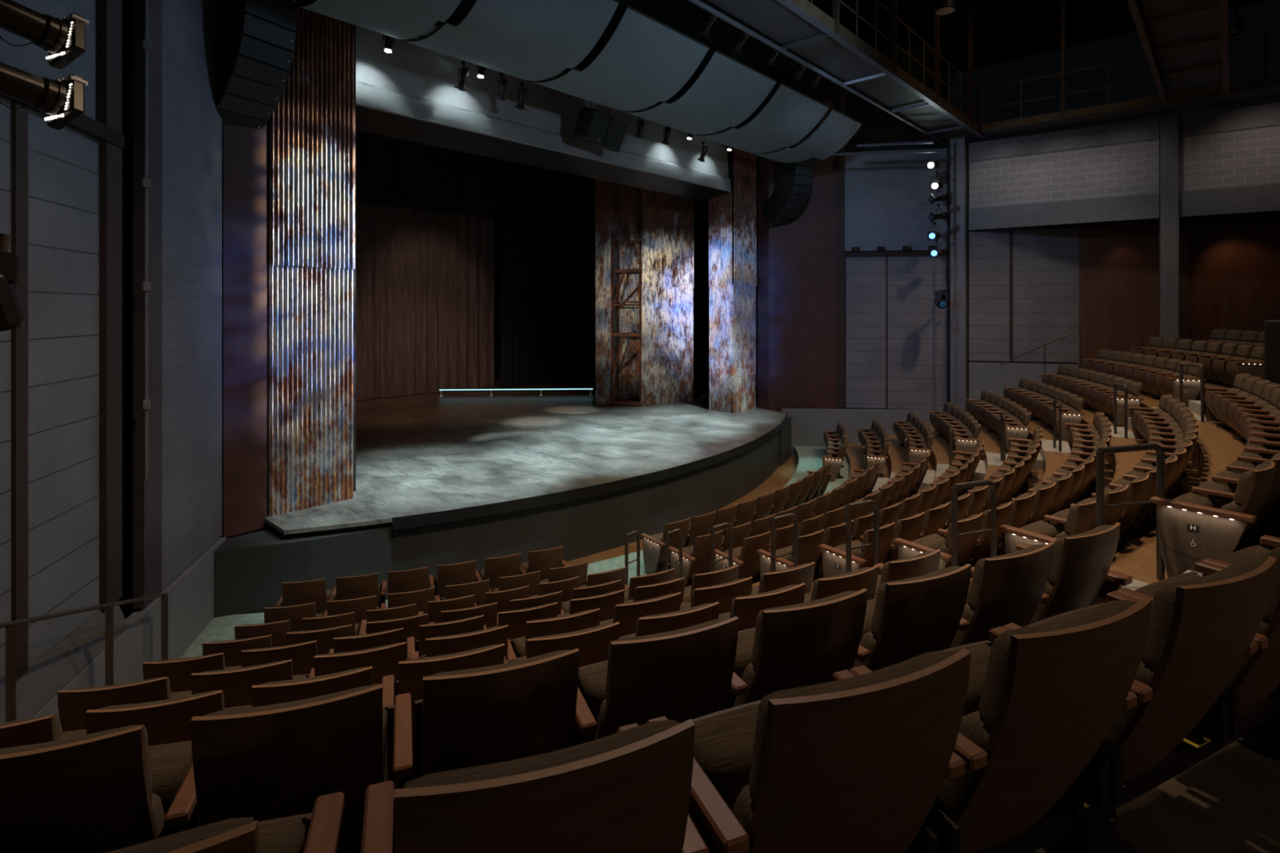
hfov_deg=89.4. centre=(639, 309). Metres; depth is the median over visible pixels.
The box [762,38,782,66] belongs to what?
stage light
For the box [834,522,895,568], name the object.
seat
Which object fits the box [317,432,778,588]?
stage front
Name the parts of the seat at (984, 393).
armrest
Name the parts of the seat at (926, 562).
panel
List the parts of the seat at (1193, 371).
armrest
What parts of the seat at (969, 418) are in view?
armrest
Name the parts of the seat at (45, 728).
panel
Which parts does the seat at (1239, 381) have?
armrest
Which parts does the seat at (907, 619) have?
armrest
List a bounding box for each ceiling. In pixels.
[597,0,1269,81]
[973,210,1279,231]
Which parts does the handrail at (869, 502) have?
post, rail, rail, post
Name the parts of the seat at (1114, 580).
panel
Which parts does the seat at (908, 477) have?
panel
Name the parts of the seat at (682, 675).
armrest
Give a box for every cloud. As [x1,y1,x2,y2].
[297,0,438,39]
[383,0,461,22]
[400,17,567,80]
[455,0,618,68]
[526,17,659,111]
[580,0,709,102]
[619,71,728,134]
[669,44,776,127]
[687,125,785,153]
[737,53,828,146]
[745,146,813,162]
[791,0,862,159]
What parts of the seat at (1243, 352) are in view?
armrest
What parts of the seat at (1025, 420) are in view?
armrest, panel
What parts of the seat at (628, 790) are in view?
armrest, armrest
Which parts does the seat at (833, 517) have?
panel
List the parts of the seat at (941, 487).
panel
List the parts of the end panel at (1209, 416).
panel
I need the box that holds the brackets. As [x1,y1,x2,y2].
[851,245,937,251]
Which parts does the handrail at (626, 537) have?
post, rail, post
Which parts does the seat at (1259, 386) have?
armrest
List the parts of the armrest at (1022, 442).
panel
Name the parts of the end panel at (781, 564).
panel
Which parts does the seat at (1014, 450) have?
armrest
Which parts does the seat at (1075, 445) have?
armrest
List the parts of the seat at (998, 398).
armrest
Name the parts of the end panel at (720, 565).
panel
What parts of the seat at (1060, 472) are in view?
armrest, panel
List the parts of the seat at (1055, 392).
armrest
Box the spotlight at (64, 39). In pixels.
[0,0,88,69]
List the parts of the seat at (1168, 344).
armrest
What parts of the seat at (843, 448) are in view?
armrest, panel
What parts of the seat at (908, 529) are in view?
armrest, panel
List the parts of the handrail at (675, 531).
post, rail, rail, post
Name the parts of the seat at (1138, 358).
armrest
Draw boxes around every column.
[948,134,967,412]
[1159,114,1179,350]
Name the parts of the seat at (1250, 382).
armrest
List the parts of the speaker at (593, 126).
hanger rod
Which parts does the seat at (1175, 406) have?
armrest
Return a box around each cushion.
[0,714,62,740]
[61,730,86,739]
[67,677,171,699]
[97,690,224,710]
[105,817,254,852]
[148,742,192,835]
[151,653,225,669]
[170,691,191,698]
[198,660,286,673]
[203,684,377,716]
[210,635,267,642]
[224,706,252,710]
[225,666,241,669]
[244,620,290,631]
[246,640,313,650]
[257,817,307,852]
[260,666,368,684]
[293,625,346,632]
[293,675,306,679]
[309,612,351,617]
[315,613,323,617]
[322,643,399,655]
[326,589,333,600]
[340,628,399,637]
[355,623,359,635]
[372,614,420,622]
[374,604,411,609]
[378,584,381,606]
[382,706,387,782]
[403,720,679,788]
[404,644,497,661]
[421,700,422,776]
[423,616,477,625]
[427,649,570,676]
[431,595,471,601]
[431,626,502,638]
[435,576,437,595]
[444,603,492,611]
[479,569,484,580]
[489,586,524,592]
[502,603,552,612]
[511,656,526,662]
[512,636,525,657]
[513,591,557,599]
[520,561,528,573]
[524,609,593,656]
[529,623,612,639]
[537,577,574,595]
[540,578,548,583]
[561,600,569,613]
[568,591,617,614]
[572,580,616,599]
[577,662,608,743]
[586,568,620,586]
[599,619,613,625]
[613,593,675,623]
[619,634,635,639]
[623,599,633,603]
[624,588,628,600]
[633,577,680,601]
[635,603,712,636]
[650,532,663,540]
[660,519,685,542]
[678,545,693,555]
[680,602,690,610]
[682,586,691,603]
[690,530,719,556]
[690,577,746,608]
[693,702,759,852]
[713,505,733,525]
[718,613,729,618]
[723,546,742,559]
[727,628,755,708]
[729,584,798,618]
[737,532,767,560]
[751,492,772,522]
[751,586,759,595]
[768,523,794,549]
[775,546,792,559]
[786,530,820,561]
[796,473,813,502]
[796,499,813,516]
[804,593,811,602]
[815,522,845,566]
[821,506,842,530]
[832,422,842,435]
[835,426,844,439]
[835,540,862,555]
[836,443,846,457]
[837,430,846,443]
[837,438,847,453]
[838,434,847,448]
[840,478,855,506]
[842,498,861,522]
[851,511,873,539]
[853,471,861,476]
[855,523,891,558]
[860,600,875,640]
[867,420,878,435]
[871,423,881,439]
[874,574,881,595]
[875,427,884,443]
[876,431,887,445]
[877,484,891,504]
[878,436,888,450]
[878,440,888,456]
[884,513,920,562]
[885,477,902,507]
[888,477,897,484]
[896,471,906,478]
[901,471,911,489]
[902,465,911,472]
[903,412,914,426]
[907,415,918,427]
[910,464,919,472]
[911,418,922,431]
[912,533,945,550]
[915,422,926,435]
[918,426,928,442]
[918,503,946,538]
[920,430,931,444]
[921,434,933,448]
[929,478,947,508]
[931,479,942,486]
[937,642,991,814]
[938,514,978,553]
[940,402,951,414]
[940,471,951,479]
[945,471,957,493]
[946,405,958,417]
[946,466,958,473]
[951,408,963,422]
[951,459,962,466]
[955,454,964,461]
[955,464,966,471]
[956,412,968,426]
[960,415,973,432]
[963,458,973,465]
[964,419,977,436]
[965,580,972,604]
[968,423,979,439]
[968,503,1008,559]
[969,452,977,458]
[970,441,982,457]
[973,446,981,453]
[977,390,989,402]
[983,392,996,407]
[990,395,1003,411]
[991,471,1004,479]
[996,398,1008,413]
[999,464,1011,473]
[999,470,1013,493]
[1003,401,1015,417]
[1004,457,1017,466]
[1007,404,1020,422]
[1008,452,1018,459]
[1010,462,1022,474]
[1011,441,1020,448]
[1011,446,1019,453]
[1013,408,1025,422]
[1014,377,1028,392]
[1017,411,1030,426]
[1018,456,1029,462]
[1022,520,1057,537]
[1023,380,1037,395]
[1025,449,1035,456]
[1026,427,1040,448]
[1026,432,1041,451]
[1026,483,1053,525]
[1027,438,1040,453]
[1029,524,1113,624]
[1030,443,1038,449]
[1031,382,1045,397]
[1033,484,1044,489]
[1036,606,1097,625]
[1039,385,1053,401]
[1044,475,1058,485]
[1047,388,1061,401]
[1047,474,1069,511]
[1048,509,1069,529]
[1053,364,1067,376]
[1053,468,1070,478]
[1054,497,1096,538]
[1056,391,1069,404]
[1062,366,1077,380]
[1062,394,1075,411]
[1062,461,1077,471]
[1066,466,1082,479]
[1067,397,1082,413]
[1067,454,1082,462]
[1071,368,1087,382]
[1071,448,1084,456]
[1073,431,1082,437]
[1074,436,1084,443]
[1074,442,1084,449]
[1078,457,1092,466]
[1081,370,1096,385]
[1086,412,1102,430]
[1087,451,1096,458]
[1089,416,1106,435]
[1090,372,1106,387]
[1091,421,1108,440]
[1092,431,1110,453]
[1093,426,1110,447]
[1093,444,1105,451]
[1094,349,1110,360]
[1098,437,1108,444]
[1099,374,1115,391]
[1102,560,1265,747]
[1104,486,1125,505]
[1104,488,1112,493]
[1106,351,1121,362]
[1107,377,1124,391]
[1111,479,1130,489]
[1116,379,1132,396]
[1117,352,1133,366]
[1122,475,1146,512]
[1124,470,1143,481]
[1127,382,1141,397]
[1128,353,1144,366]
[1134,462,1154,473]
[1137,572,1201,597]
[1138,355,1156,370]
[1142,454,1156,464]
[1142,466,1156,484]
[1144,418,1155,425]
[1145,337,1162,348]
[1147,423,1158,431]
[1150,357,1168,373]
[1150,429,1160,436]
[1151,435,1163,442]
[1151,440,1163,444]
[1152,395,1170,416]
[1158,337,1176,350]
[1158,398,1177,420]
[1161,359,1179,375]
[1164,402,1182,422]
[1164,457,1174,462]
[1168,407,1187,431]
[1168,448,1184,457]
[1171,412,1191,436]
[1172,360,1191,375]
[1173,339,1191,351]
[1173,417,1195,439]
[1174,422,1195,446]
[1175,428,1195,449]
[1175,492,1213,507]
[1176,441,1190,449]
[1182,435,1194,442]
[1183,363,1202,378]
[1187,340,1207,353]
[1195,480,1233,498]
[1200,356,1216,377]
[1202,342,1222,357]
[1207,329,1226,341]
[1214,470,1240,485]
[1215,359,1230,379]
[1217,343,1237,357]
[1220,463,1271,512]
[1221,545,1271,564]
[1222,329,1242,342]
[1223,546,1279,690]
[1226,373,1248,395]
[1228,460,1255,474]
[1231,344,1253,359]
[1231,402,1244,408]
[1236,377,1258,399]
[1237,330,1258,343]
[1237,406,1251,413]
[1239,451,1262,464]
[1242,412,1256,418]
[1245,380,1268,404]
[1246,346,1264,361]
[1246,443,1266,454]
[1247,417,1260,424]
[1249,422,1263,431]
[1250,429,1266,438]
[1250,435,1267,446]
[1253,332,1264,345]
[1253,383,1277,408]
[1261,387,1279,413]
[1262,453,1279,463]
[1268,398,1279,416]
[1274,415,1279,421]
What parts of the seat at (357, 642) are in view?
armrest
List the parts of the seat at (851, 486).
panel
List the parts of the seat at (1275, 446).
armrest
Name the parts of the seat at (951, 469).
armrest, panel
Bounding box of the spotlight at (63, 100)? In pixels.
[0,61,88,129]
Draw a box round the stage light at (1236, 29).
[1228,10,1244,38]
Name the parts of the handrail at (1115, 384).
post, rail, post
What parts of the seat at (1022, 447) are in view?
armrest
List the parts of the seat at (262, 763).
armrest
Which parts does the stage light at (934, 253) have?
stage light, colour frame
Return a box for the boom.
[946,138,951,402]
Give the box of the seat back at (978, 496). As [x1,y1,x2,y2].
[964,485,986,519]
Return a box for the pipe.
[831,140,937,155]
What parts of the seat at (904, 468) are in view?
panel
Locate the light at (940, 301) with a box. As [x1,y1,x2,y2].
[933,288,949,308]
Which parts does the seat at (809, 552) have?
panel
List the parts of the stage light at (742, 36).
colour frame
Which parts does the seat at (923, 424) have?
armrest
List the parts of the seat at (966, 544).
panel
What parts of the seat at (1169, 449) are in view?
armrest, panel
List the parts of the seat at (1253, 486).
panel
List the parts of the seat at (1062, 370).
armrest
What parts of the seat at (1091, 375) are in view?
armrest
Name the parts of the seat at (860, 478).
panel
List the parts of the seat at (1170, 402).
armrest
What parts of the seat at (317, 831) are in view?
panel, armrest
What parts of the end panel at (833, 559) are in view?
row plate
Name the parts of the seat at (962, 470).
panel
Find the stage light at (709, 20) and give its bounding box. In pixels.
[697,1,716,37]
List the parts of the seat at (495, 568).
armrest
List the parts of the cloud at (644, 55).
frame, hanger rod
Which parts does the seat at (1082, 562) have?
armrest, panel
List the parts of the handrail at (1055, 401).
post, rail, post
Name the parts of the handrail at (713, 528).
post, rail, rail, post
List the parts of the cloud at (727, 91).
frame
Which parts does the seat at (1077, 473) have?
armrest, panel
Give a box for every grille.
[216,109,266,128]
[217,93,275,120]
[225,75,283,106]
[232,56,288,88]
[238,35,293,71]
[242,13,296,51]
[244,0,297,31]
[271,0,297,11]
[586,110,611,143]
[604,119,627,151]
[768,222,786,226]
[773,217,795,223]
[779,210,800,218]
[785,202,805,212]
[789,194,808,204]
[792,184,811,195]
[795,174,813,186]
[796,164,813,176]
[797,158,814,167]
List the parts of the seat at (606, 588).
panel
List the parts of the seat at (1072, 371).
armrest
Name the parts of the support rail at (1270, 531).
rail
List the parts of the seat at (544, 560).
armrest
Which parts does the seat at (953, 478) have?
panel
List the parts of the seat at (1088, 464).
armrest, panel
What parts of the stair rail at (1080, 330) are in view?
post, post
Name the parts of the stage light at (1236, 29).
colour frame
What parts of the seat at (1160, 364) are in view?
armrest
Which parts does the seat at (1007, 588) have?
armrest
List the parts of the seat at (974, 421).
armrest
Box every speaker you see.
[215,0,297,128]
[573,25,627,152]
[762,135,814,226]
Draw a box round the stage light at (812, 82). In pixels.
[806,64,825,88]
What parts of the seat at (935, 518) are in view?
panel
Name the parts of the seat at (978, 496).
panel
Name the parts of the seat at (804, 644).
armrest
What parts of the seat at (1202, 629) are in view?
armrest, armrest, panel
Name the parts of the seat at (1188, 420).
armrest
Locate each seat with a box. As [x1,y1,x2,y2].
[0,714,86,748]
[0,724,192,852]
[57,676,191,732]
[85,689,252,746]
[105,791,344,852]
[142,653,241,693]
[164,684,394,852]
[191,659,309,708]
[202,635,271,666]
[234,619,299,647]
[240,640,322,675]
[251,666,382,706]
[263,602,324,631]
[275,578,333,613]
[286,624,351,654]
[301,612,360,635]
[308,642,409,705]
[323,595,381,632]
[328,573,382,606]
[328,627,407,657]
[359,603,416,635]
[360,613,426,651]
[360,719,709,852]
[381,566,428,603]
[381,587,435,615]
[382,643,504,777]
[393,648,578,789]
[406,614,484,657]
[409,625,508,660]
[417,594,475,624]
[428,560,475,599]
[428,602,497,628]
[434,579,489,605]
[474,585,528,612]
[475,553,521,589]
[484,602,557,639]
[488,570,540,596]
[497,591,562,626]
[504,622,619,667]
[506,608,599,660]
[520,546,563,580]
[528,576,579,602]
[540,561,587,586]
[557,589,624,622]
[560,579,621,613]
[572,616,738,746]
[579,566,626,590]
[599,592,681,636]
[619,601,719,639]
[622,568,674,600]
[623,577,684,604]
[646,648,971,852]
[650,518,690,569]
[678,529,723,586]
[680,576,752,614]
[682,564,738,603]
[684,511,715,547]
[713,504,737,536]
[718,582,805,631]
[720,521,751,551]
[723,530,770,579]
[725,588,867,709]
[733,497,758,527]
[749,513,776,537]
[751,490,775,527]
[751,561,814,595]
[758,522,799,575]
[768,484,791,515]
[775,506,797,528]
[775,528,825,567]
[782,478,803,511]
[794,472,814,506]
[796,498,816,529]
[798,513,823,536]
[799,505,845,532]
[802,461,831,497]
[803,466,823,503]
[804,565,878,602]
[812,491,832,517]
[813,520,854,581]
[822,422,843,445]
[822,497,863,523]
[824,510,879,542]
[825,426,845,446]
[825,442,847,457]
[826,429,847,449]
[826,433,848,450]
[826,438,848,454]
[827,484,845,511]
[830,477,857,506]
[833,471,866,503]
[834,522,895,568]
[843,465,874,500]
[849,596,1152,852]
[850,459,879,497]
[853,563,971,671]
[857,419,879,445]
[859,490,879,516]
[860,511,924,564]
[861,423,882,448]
[864,426,885,448]
[866,431,888,448]
[866,476,903,507]
[867,435,888,453]
[867,440,888,456]
[873,549,940,599]
[877,483,893,510]
[878,470,912,502]
[879,502,902,527]
[887,463,919,499]
[893,411,915,442]
[893,502,949,538]
[894,457,925,497]
[897,414,919,443]
[897,493,920,519]
[901,417,923,441]
[901,452,929,490]
[904,421,927,438]
[905,477,948,509]
[906,425,929,442]
[908,429,932,447]
[909,433,933,448]
[911,512,982,568]
[915,485,936,513]
[918,471,959,504]
[928,401,952,432]
[929,463,968,501]
[934,404,959,436]
[937,502,1012,567]
[938,457,973,497]
[940,408,964,439]
[942,493,970,529]
[944,411,969,443]
[945,451,978,493]
[946,485,988,519]
[948,415,973,444]
[950,542,1054,648]
[951,418,977,446]
[951,445,982,481]
[954,422,981,444]
[954,440,983,477]
[957,476,1002,514]
[965,390,990,420]
[967,468,1014,506]
[970,522,1120,624]
[972,392,997,425]
[977,395,1004,428]
[983,397,1010,432]
[987,462,1023,503]
[989,400,1016,435]
[990,454,1031,502]
[994,404,1022,435]
[996,491,1035,555]
[997,448,1036,496]
[998,407,1026,432]
[1001,555,1276,809]
[1003,377,1029,401]
[1003,442,1039,484]
[1005,410,1031,426]
[1005,482,1055,525]
[1007,437,1041,477]
[1008,431,1042,471]
[1009,426,1041,450]
[1011,379,1038,404]
[1011,473,1071,522]
[1018,382,1046,416]
[1019,497,1096,538]
[1026,384,1054,419]
[1027,464,1084,511]
[1033,387,1062,423]
[1040,390,1070,426]
[1041,364,1068,385]
[1041,457,1094,508]
[1044,484,1128,533]
[1046,393,1077,430]
[1050,365,1078,388]
[1052,396,1084,427]
[1052,451,1096,503]
[1058,368,1088,391]
[1061,443,1106,497]
[1066,436,1110,484]
[1067,369,1097,404]
[1068,411,1104,441]
[1070,431,1111,459]
[1070,474,1149,541]
[1071,415,1107,443]
[1071,420,1110,446]
[1071,425,1111,453]
[1075,372,1106,408]
[1081,349,1111,370]
[1084,373,1115,411]
[1091,466,1156,542]
[1092,350,1122,373]
[1092,376,1124,414]
[1099,378,1133,417]
[1102,351,1133,374]
[1106,381,1142,414]
[1108,455,1177,528]
[1113,353,1146,377]
[1116,546,1279,746]
[1122,448,1186,516]
[1124,355,1157,391]
[1131,336,1163,354]
[1132,394,1172,440]
[1133,356,1168,394]
[1133,440,1192,498]
[1137,397,1178,438]
[1140,433,1196,491]
[1142,401,1185,439]
[1143,337,1177,357]
[1144,358,1180,396]
[1145,406,1190,441]
[1145,426,1198,482]
[1147,410,1194,443]
[1148,415,1196,445]
[1148,421,1198,453]
[1154,360,1192,395]
[1158,338,1193,359]
[1164,362,1204,397]
[1171,339,1208,360]
[1173,462,1275,535]
[1185,341,1223,378]
[1191,328,1227,352]
[1191,453,1279,549]
[1198,342,1238,382]
[1202,534,1279,576]
[1204,373,1250,422]
[1206,329,1243,354]
[1211,451,1279,533]
[1212,344,1253,385]
[1212,376,1261,428]
[1220,379,1271,434]
[1222,330,1259,356]
[1226,345,1264,382]
[1226,460,1279,519]
[1227,382,1279,439]
[1234,386,1279,437]
[1236,451,1267,466]
[1239,398,1279,438]
[1243,415,1279,439]
[1243,443,1279,459]
[1245,422,1279,439]
[1246,429,1279,442]
[1246,435,1279,450]
[1250,331,1264,358]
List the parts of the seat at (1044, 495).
panel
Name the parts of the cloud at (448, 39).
frame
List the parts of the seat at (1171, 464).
armrest, panel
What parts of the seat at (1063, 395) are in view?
armrest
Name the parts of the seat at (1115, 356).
armrest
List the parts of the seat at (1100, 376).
armrest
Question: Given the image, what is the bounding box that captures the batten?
[439,388,592,396]
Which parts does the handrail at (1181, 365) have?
post, rail, rail, post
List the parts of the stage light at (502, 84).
colour frame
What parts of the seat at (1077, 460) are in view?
armrest, panel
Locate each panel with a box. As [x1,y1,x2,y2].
[162,0,222,589]
[269,0,355,516]
[561,559,569,567]
[595,178,693,406]
[640,533,665,573]
[668,546,695,587]
[708,147,756,413]
[715,548,743,571]
[756,549,794,575]
[768,97,839,411]
[807,470,832,496]
[818,543,866,577]
[821,456,844,481]
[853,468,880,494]
[863,454,888,476]
[874,563,884,574]
[893,537,951,570]
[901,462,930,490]
[908,447,933,463]
[952,450,983,479]
[953,437,981,453]
[1000,524,1057,554]
[1005,425,1031,452]
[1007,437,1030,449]
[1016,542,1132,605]
[1056,411,1085,439]
[1065,422,1090,450]
[1110,396,1144,426]
[1128,406,1155,439]
[1150,496,1256,577]
[1169,377,1206,407]
[1198,386,1229,422]
[1234,361,1264,379]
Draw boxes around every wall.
[0,0,97,120]
[33,537,226,722]
[117,0,221,606]
[213,525,391,617]
[221,122,266,537]
[493,218,500,381]
[693,108,757,386]
[757,107,758,386]
[758,97,768,409]
[781,408,943,453]
[844,21,946,251]
[967,361,1078,401]
[968,124,1279,208]
[1078,217,1279,368]
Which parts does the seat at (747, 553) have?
panel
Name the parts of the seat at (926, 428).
armrest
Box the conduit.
[141,0,151,479]
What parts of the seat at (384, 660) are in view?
armrest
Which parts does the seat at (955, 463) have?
armrest, panel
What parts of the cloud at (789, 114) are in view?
frame, hanger rod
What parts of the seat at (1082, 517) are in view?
panel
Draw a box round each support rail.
[657,491,821,569]
[688,490,868,583]
[752,487,917,583]
[813,479,973,582]
[835,464,844,479]
[863,452,885,477]
[937,432,955,450]
[970,476,1096,577]
[977,421,1007,449]
[1009,471,1036,502]
[1030,416,1058,436]
[1083,406,1113,422]
[1115,473,1188,554]
[1140,391,1160,399]
[1204,376,1231,388]
[1216,422,1279,551]
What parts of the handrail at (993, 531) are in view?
post, rail, rail, post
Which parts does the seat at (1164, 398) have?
armrest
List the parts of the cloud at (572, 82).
frame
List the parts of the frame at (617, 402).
post, post, rail, rail, rail, post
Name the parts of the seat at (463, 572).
armrest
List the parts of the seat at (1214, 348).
armrest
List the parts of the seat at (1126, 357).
armrest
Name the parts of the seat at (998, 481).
panel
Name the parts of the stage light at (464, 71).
colour frame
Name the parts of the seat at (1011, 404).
armrest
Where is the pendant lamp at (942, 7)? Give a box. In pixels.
[934,0,955,15]
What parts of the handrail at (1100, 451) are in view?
post, rail, rail, post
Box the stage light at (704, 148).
[697,141,708,162]
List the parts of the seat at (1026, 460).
armrest, panel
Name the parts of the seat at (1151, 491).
armrest, panel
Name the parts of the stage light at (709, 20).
colour frame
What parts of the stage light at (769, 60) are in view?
colour frame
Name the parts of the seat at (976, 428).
armrest, panel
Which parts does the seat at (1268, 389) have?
armrest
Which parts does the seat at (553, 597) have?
panel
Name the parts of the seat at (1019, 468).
panel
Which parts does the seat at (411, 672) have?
armrest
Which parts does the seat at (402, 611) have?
armrest, panel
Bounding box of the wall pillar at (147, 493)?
[133,0,162,608]
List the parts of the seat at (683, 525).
panel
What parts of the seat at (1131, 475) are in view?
armrest, panel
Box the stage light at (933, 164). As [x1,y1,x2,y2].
[925,152,939,170]
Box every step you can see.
[871,477,888,493]
[918,470,936,489]
[971,460,986,480]
[1032,452,1043,469]
[1128,417,1146,440]
[1182,569,1202,576]
[1188,400,1204,416]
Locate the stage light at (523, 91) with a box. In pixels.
[513,82,527,110]
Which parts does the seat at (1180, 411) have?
armrest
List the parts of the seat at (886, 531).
panel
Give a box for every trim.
[0,93,124,148]
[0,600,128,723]
[11,100,28,680]
[391,413,786,529]
[836,96,844,408]
[844,250,948,256]
[885,255,888,408]
[967,360,1077,364]
[1008,230,1013,361]
[1077,228,1079,364]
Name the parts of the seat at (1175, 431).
armrest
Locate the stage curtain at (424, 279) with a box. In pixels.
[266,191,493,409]
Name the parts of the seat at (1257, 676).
armrest, armrest, panel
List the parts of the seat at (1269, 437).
armrest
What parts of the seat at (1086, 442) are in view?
armrest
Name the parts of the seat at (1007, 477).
panel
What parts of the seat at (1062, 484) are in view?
panel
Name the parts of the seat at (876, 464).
panel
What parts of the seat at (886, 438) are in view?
armrest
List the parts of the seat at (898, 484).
panel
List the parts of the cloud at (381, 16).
frame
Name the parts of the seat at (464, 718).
armrest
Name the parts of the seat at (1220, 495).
armrest, panel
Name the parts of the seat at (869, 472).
panel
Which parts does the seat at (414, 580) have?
armrest, panel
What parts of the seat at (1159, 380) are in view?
armrest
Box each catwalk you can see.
[608,0,862,102]
[688,0,984,146]
[981,0,1279,137]
[1126,0,1229,104]
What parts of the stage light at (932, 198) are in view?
colour frame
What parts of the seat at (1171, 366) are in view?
armrest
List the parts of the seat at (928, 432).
armrest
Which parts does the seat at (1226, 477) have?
armrest, panel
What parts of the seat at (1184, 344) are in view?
armrest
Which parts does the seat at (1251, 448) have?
armrest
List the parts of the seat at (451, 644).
armrest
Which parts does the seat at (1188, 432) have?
armrest, panel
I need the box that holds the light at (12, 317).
[0,233,26,331]
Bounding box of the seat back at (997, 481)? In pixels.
[979,477,1000,514]
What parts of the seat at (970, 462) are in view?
panel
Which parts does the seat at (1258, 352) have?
armrest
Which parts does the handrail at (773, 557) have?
post, rail, rail, post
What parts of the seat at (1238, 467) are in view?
armrest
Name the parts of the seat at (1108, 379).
armrest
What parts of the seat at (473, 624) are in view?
armrest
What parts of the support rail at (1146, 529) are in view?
rail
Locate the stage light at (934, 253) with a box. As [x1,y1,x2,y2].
[928,239,942,257]
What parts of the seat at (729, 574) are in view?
panel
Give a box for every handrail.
[624,529,639,586]
[665,528,682,577]
[711,522,733,571]
[770,513,798,572]
[845,499,879,574]
[861,444,867,470]
[903,437,908,462]
[949,426,951,466]
[951,479,996,566]
[1000,413,1005,462]
[1053,399,1062,451]
[1096,443,1164,579]
[1113,382,1127,438]
[1179,363,1204,422]
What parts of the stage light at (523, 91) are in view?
colour frame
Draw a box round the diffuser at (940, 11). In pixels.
[936,7,955,15]
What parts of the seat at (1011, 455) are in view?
armrest, panel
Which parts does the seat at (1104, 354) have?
armrest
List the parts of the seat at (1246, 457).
armrest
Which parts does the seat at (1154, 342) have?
armrest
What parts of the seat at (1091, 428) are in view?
armrest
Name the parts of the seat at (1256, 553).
armrest, armrest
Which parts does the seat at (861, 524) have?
panel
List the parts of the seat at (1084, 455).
armrest, panel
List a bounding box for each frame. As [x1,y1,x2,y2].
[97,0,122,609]
[610,240,642,406]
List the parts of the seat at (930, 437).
armrest, panel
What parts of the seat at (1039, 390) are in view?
armrest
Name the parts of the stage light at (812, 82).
colour frame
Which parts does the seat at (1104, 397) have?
armrest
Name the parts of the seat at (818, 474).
panel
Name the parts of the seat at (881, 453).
armrest, panel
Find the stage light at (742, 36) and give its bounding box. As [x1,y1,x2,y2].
[728,21,748,53]
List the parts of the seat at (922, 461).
panel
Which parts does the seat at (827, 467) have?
panel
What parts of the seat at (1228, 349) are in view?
armrest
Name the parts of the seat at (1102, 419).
armrest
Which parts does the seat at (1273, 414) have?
armrest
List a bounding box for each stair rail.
[0,592,168,722]
[1000,328,1081,376]
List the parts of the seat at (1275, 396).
armrest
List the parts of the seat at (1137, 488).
armrest, panel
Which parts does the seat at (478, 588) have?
armrest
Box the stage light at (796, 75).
[789,53,808,81]
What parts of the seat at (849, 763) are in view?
armrest, panel, armrest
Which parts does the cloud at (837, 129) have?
hanger rod, frame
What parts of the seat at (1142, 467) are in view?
armrest, panel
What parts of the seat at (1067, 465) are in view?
armrest, panel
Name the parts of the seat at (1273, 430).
armrest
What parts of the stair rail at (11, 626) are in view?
post, rail, post, post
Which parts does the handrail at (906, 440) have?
post, post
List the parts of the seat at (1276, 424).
armrest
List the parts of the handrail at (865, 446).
post, post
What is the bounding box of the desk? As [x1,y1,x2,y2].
[1264,319,1279,384]
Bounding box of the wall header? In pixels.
[355,25,731,191]
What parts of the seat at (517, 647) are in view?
armrest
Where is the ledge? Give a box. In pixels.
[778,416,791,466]
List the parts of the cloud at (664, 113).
frame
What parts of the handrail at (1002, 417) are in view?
post, post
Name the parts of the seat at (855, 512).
panel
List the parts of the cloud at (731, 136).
frame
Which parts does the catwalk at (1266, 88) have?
guard rail, guard rail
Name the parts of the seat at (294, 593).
armrest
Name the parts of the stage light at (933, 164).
colour frame, stage light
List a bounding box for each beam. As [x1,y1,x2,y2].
[355,105,729,200]
[808,0,865,41]
[968,117,1159,161]
[968,192,1159,231]
[1024,0,1060,51]
[1179,102,1279,137]
[1179,183,1279,217]
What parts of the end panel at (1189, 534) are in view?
row plate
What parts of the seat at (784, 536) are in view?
panel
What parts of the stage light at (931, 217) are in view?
colour frame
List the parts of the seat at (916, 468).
panel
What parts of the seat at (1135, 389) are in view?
armrest, panel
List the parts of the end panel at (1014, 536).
panel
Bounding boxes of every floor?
[0,411,798,691]
[59,425,981,728]
[170,443,891,659]
[180,445,850,657]
[264,377,786,534]
[394,391,1279,791]
[811,413,1044,591]
[885,435,935,493]
[888,472,896,480]
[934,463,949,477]
[969,404,1200,581]
[976,401,1113,497]
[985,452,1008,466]
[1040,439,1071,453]
[1080,366,1279,852]
[1110,426,1134,438]
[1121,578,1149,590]
[1151,407,1206,421]
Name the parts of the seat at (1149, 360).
armrest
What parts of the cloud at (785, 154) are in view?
frame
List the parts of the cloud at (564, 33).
frame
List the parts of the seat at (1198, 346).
armrest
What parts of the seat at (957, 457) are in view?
armrest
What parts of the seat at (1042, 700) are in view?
armrest, panel, armrest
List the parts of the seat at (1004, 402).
armrest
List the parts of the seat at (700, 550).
panel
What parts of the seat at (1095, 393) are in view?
armrest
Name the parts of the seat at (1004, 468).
armrest, panel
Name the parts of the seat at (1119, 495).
armrest, panel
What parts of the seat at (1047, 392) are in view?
armrest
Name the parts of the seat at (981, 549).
armrest, panel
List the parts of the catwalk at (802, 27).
guard rail, guard rail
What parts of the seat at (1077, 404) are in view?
panel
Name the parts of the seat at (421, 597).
armrest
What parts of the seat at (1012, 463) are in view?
armrest, panel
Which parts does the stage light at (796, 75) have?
colour frame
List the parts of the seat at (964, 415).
armrest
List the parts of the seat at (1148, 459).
armrest, panel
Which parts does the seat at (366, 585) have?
armrest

